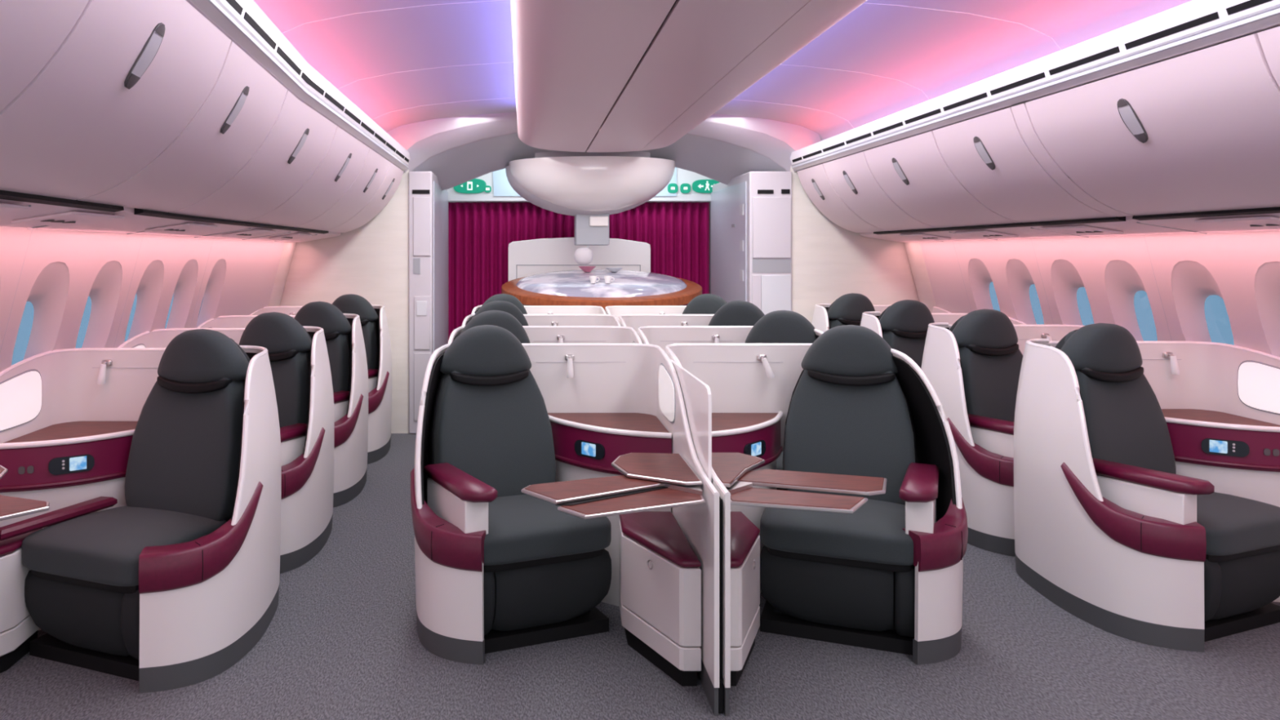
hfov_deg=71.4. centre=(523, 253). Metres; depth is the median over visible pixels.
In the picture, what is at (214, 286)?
window
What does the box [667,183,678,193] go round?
exit sign
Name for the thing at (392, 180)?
bin
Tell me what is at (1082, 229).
panel
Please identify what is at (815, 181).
bin
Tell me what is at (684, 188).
exit sign
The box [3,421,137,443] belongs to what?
countertop
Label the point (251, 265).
wall
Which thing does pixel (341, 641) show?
floor
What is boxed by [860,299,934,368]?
seat
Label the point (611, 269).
dish
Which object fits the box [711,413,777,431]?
countertop
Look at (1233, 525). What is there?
seat cushion
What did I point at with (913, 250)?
trim
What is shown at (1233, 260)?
wall
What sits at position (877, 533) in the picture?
seat cushion
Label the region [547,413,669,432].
countertop
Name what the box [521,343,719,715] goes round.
partition
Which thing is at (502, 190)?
wall
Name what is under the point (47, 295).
window
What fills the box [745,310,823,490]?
seat
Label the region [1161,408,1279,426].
countertop
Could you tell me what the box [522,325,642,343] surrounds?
partition
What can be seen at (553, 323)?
reading lamp
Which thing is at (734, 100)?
trim
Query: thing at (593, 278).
cup
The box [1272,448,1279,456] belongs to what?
socket
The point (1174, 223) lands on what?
trim
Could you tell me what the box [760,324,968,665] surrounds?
seat
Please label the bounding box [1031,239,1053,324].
trim
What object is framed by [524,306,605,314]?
partition
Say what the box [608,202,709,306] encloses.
curtain
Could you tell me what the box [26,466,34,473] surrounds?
socket
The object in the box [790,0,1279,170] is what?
trim
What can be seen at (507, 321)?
seat
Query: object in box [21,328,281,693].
seat
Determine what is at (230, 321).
partition
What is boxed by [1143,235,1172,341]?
trim
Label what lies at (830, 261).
wall
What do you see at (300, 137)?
bin
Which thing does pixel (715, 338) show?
reading lamp
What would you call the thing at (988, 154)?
bin
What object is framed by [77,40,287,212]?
bin
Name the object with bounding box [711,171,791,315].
tall cabinet
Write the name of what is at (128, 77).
bin
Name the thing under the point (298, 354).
seat
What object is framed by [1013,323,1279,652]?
seat
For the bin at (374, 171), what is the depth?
6.46 m
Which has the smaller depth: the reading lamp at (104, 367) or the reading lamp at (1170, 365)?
the reading lamp at (104, 367)
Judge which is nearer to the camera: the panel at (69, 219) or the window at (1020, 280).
the panel at (69, 219)
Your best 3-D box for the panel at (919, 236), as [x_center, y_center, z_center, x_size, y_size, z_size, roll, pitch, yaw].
[3.095,-0.128,6.800,0.220,0.044,0.400,0,0,0]
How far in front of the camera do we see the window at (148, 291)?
5.17 m
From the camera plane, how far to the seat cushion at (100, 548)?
3.38 m
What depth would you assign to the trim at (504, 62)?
5.70 m
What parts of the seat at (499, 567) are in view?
frame, armrest, backrest, cushion frame, seat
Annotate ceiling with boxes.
[253,0,1191,140]
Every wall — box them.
[0,226,291,372]
[279,169,408,433]
[447,167,711,201]
[790,165,919,323]
[909,231,1279,355]
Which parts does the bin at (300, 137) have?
handle, handle plate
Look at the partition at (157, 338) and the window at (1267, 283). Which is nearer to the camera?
the window at (1267, 283)
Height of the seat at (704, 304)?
1.265 m
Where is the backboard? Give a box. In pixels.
[508,237,650,306]
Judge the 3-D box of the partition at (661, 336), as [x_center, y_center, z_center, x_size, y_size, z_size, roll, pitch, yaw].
[1.122,1.027,5.023,0.856,1.146,1.033,0,0,0]
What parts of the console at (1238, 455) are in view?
panel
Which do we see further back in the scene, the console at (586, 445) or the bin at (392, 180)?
the bin at (392, 180)
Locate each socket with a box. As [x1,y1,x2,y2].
[17,466,25,474]
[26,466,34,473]
[1263,448,1270,455]
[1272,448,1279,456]
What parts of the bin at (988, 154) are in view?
handle plate, handle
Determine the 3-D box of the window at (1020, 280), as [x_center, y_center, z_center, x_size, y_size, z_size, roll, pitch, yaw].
[3.581,0.325,6.200,0.252,0.580,0.350,0,0,0]
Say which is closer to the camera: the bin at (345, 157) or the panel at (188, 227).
the panel at (188, 227)
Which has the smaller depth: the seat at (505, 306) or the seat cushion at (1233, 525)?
the seat cushion at (1233, 525)
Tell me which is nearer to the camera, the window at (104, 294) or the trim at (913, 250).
the window at (104, 294)
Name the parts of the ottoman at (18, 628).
panel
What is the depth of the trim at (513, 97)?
7.00 m
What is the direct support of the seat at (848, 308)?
on the floor
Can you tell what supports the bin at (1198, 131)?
attached to the wall at (1233, 260)
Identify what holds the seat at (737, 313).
on the floor
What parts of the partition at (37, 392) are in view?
lamp panel, panel frame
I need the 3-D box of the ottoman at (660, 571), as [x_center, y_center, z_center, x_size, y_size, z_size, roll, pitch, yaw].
[0.525,1.361,3.530,0.246,0.478,0.620,0,0,0]
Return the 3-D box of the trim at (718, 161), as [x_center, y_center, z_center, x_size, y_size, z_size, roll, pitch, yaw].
[0.675,-0.910,8.280,3.440,0.620,0.760,0,0,0]
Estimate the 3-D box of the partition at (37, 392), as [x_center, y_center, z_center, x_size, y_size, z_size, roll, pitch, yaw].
[-1.808,1.027,3.733,0.856,1.146,1.033,0,0,0]
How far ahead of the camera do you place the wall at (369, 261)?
7.83 m
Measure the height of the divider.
1.105 m
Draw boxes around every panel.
[0,203,29,213]
[11,211,124,226]
[144,222,217,233]
[222,229,275,237]
[269,232,312,239]
[899,233,951,239]
[955,230,1018,238]
[1039,225,1124,235]
[1194,216,1279,229]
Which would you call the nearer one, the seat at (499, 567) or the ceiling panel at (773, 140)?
the seat at (499, 567)
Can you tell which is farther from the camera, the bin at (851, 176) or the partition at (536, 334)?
the bin at (851, 176)
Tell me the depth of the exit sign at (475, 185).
9.34 m
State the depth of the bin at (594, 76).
4.16 m
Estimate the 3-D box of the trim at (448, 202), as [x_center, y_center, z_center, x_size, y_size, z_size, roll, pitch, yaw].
[0.675,0.225,9.660,3.450,2.750,0.080,0,0,0]
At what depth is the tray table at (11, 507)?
2.96 m
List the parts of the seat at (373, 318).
backrest, armrest, frame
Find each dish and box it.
[578,266,595,271]
[605,267,622,271]
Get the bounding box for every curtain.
[448,202,574,340]
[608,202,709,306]
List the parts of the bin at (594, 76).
edge trim, door, door, door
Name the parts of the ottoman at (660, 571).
ring pull, panel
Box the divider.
[670,358,723,713]
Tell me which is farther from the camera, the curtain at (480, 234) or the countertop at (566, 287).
the curtain at (480, 234)
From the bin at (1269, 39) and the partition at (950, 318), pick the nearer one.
the bin at (1269, 39)
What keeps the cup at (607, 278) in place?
on the countertop at (566, 287)
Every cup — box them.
[589,275,599,283]
[604,275,613,283]
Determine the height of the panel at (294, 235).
0.044 m
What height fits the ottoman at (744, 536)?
0.478 m
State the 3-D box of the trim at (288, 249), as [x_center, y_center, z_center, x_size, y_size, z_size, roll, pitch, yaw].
[-2.160,0.300,7.700,0.281,0.800,0.200,0,0,0]
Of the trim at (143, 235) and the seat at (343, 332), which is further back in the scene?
the seat at (343, 332)
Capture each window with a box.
[22,261,69,359]
[81,260,121,347]
[127,259,164,340]
[166,259,197,328]
[196,258,226,327]
[968,257,993,310]
[1006,258,1036,324]
[1051,258,1084,325]
[1105,259,1146,341]
[1171,260,1223,342]
[1254,261,1279,357]
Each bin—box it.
[0,0,88,111]
[0,0,231,199]
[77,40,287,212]
[169,89,337,221]
[244,126,369,226]
[294,148,390,231]
[324,162,404,232]
[510,0,866,152]
[796,164,887,232]
[822,151,936,231]
[863,130,1021,227]
[932,106,1116,222]
[1025,31,1279,215]
[1257,26,1279,87]
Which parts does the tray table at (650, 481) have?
hinge arm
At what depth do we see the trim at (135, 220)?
3.86 m
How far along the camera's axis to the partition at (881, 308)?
7.64 m
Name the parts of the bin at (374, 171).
handle plate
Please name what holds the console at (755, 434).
on the floor
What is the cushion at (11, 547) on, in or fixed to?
on the ottoman at (18, 628)
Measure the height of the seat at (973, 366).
1.265 m
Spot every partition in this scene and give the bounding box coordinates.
[0,347,165,443]
[117,328,244,347]
[196,315,295,328]
[250,306,302,315]
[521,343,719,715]
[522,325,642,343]
[523,314,621,326]
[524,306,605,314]
[604,306,686,319]
[618,314,714,333]
[636,325,753,351]
[665,343,812,715]
[873,305,951,313]
[880,313,1026,324]
[948,324,1084,355]
[1048,341,1279,425]
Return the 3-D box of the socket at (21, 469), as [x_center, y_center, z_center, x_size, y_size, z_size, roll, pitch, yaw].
[-2.112,0.910,3.705,0.024,0.032,0.025,0,0,-17]
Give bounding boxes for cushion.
[0,528,42,556]
[21,506,226,586]
[484,494,611,565]
[618,511,701,568]
[730,511,759,568]
[760,498,913,565]
[1196,492,1279,555]
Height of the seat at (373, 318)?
1.265 m
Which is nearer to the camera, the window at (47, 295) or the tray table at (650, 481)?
the tray table at (650, 481)
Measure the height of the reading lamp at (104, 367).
0.111 m
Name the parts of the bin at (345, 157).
handle, handle plate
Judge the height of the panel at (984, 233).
0.044 m
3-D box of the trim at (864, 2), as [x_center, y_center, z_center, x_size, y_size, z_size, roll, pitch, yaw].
[1.658,-1.118,4.300,1.967,0.282,0.005,0,0,0]
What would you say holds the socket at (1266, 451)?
attached to the console at (1238, 455)
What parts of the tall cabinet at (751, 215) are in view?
panel, door, door, door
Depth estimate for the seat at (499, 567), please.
3.63 m
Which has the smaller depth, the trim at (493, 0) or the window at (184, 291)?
the trim at (493, 0)
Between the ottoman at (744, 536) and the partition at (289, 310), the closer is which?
the ottoman at (744, 536)
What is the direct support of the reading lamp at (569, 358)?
attached to the partition at (570, 378)
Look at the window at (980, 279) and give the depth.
6.86 m
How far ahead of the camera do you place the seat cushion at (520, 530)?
3.58 m
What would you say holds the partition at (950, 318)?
on the floor
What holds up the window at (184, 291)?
in the wall at (251, 265)
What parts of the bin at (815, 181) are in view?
handle plate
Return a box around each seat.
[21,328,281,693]
[226,311,333,573]
[293,301,368,507]
[332,293,391,464]
[410,324,611,665]
[448,310,529,343]
[461,300,528,326]
[471,293,527,314]
[682,293,726,314]
[708,300,764,325]
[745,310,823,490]
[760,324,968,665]
[811,293,875,332]
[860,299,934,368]
[920,309,1022,556]
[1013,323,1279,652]
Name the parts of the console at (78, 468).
console armrest, panel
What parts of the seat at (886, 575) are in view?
seat, cushion frame, backrest, frame, armrest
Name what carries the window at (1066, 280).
in the wall at (1233, 260)
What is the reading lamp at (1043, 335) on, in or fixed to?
attached to the partition at (1024, 332)
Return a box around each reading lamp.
[97,360,112,384]
[551,321,558,325]
[556,334,564,343]
[564,354,574,377]
[680,321,687,325]
[711,334,719,343]
[756,354,774,377]
[1040,333,1052,341]
[1162,351,1179,374]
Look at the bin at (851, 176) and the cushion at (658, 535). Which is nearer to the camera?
the cushion at (658, 535)
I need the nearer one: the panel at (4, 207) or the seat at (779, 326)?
the panel at (4, 207)
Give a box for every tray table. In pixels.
[0,465,49,520]
[521,452,705,519]
[711,452,886,513]
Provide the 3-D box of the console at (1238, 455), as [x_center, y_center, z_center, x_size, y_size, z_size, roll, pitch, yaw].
[3.250,1.197,4.271,0.593,0.807,0.567,0,0,0]
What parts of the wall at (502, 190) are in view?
inset panel, inset panel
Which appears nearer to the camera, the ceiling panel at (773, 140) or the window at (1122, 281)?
the window at (1122, 281)
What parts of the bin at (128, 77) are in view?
handle, handle plate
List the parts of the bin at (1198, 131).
handle plate, handle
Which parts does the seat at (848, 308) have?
backrest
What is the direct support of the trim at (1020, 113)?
attached to the wall at (1233, 260)
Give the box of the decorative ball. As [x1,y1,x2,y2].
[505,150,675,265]
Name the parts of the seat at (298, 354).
backrest, armrest, frame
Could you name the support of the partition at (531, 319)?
on the floor
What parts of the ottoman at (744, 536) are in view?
panel, ring pull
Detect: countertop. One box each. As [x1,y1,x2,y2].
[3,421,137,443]
[501,269,702,310]
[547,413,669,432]
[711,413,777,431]
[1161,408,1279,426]
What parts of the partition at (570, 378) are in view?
lamp panel, panel frame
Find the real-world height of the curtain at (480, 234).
2.130 m
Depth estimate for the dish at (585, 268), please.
8.73 m
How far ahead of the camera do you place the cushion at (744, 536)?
3.48 m
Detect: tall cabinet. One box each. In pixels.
[408,171,448,433]
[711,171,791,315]
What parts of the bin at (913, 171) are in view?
handle plate, handle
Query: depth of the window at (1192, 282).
4.69 m
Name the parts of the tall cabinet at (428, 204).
door, door, door, panel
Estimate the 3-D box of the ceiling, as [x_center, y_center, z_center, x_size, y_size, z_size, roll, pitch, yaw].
[0.675,-1.054,3.600,3.980,0.508,8.400,0,0,0]
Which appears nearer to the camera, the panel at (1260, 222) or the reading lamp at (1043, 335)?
the panel at (1260, 222)
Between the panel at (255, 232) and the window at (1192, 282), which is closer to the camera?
the window at (1192, 282)
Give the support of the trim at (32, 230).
attached to the wall at (251, 265)
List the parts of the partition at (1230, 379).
lamp panel, panel frame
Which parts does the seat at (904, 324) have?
backrest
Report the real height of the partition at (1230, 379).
1.146 m
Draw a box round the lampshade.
[509,155,675,211]
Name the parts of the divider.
panel, rail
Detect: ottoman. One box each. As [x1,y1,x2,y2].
[0,528,42,673]
[618,511,701,686]
[730,511,759,686]
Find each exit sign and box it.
[453,178,486,193]
[484,185,491,192]
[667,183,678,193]
[680,183,690,193]
[692,179,719,193]
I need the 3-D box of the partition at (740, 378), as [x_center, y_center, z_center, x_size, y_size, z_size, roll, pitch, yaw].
[1.122,1.027,3.755,0.856,1.146,1.430,0,0,0]
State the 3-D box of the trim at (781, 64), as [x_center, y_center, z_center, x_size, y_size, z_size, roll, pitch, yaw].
[1.658,-1.118,5.700,1.967,0.282,0.005,0,0,0]
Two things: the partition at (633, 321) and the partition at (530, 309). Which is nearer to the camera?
the partition at (633, 321)
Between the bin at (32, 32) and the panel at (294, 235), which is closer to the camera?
the bin at (32, 32)
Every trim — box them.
[0,190,340,242]
[0,230,32,351]
[113,235,143,347]
[186,0,409,170]
[267,241,296,306]
[281,0,506,33]
[337,62,511,88]
[372,97,515,119]
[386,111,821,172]
[412,133,786,190]
[448,201,711,293]
[733,99,853,128]
[781,64,928,99]
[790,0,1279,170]
[859,206,1279,242]
[863,2,1062,49]
[904,241,936,313]
[1010,103,1133,217]
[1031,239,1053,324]
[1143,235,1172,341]
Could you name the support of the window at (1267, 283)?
in the wall at (1233, 260)
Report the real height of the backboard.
1.772 m
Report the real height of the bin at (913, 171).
0.558 m
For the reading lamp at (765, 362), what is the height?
0.112 m
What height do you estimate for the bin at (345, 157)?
0.558 m
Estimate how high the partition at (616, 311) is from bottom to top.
1.146 m
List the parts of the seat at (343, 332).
backrest, armrest, frame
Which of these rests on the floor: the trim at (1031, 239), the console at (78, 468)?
the console at (78, 468)
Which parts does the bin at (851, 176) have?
handle plate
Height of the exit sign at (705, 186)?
0.144 m
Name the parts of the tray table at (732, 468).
hinge arm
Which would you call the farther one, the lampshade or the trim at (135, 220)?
the lampshade
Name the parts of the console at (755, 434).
panel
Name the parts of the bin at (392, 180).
handle plate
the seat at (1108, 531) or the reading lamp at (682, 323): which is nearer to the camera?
the seat at (1108, 531)
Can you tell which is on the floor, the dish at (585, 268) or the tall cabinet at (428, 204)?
the tall cabinet at (428, 204)
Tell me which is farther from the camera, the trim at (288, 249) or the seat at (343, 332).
the trim at (288, 249)
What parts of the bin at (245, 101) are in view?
handle, handle plate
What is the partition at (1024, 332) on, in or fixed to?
on the floor
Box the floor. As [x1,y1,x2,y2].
[0,433,1279,719]
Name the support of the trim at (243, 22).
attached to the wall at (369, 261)
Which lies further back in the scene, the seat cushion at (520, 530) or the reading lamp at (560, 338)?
the reading lamp at (560, 338)
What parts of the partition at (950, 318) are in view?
curved panel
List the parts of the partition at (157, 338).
panel frame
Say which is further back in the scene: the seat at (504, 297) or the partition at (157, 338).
the seat at (504, 297)
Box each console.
[0,421,137,630]
[547,413,671,606]
[711,410,782,592]
[1161,408,1279,602]
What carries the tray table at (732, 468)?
attached to the partition at (740, 378)
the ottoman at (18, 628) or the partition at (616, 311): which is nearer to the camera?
the ottoman at (18, 628)
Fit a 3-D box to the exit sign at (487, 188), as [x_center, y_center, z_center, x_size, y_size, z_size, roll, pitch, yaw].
[-0.385,-0.685,9.346,0.074,0.074,0.018,0,0,0]
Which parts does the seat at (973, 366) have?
backrest, armrest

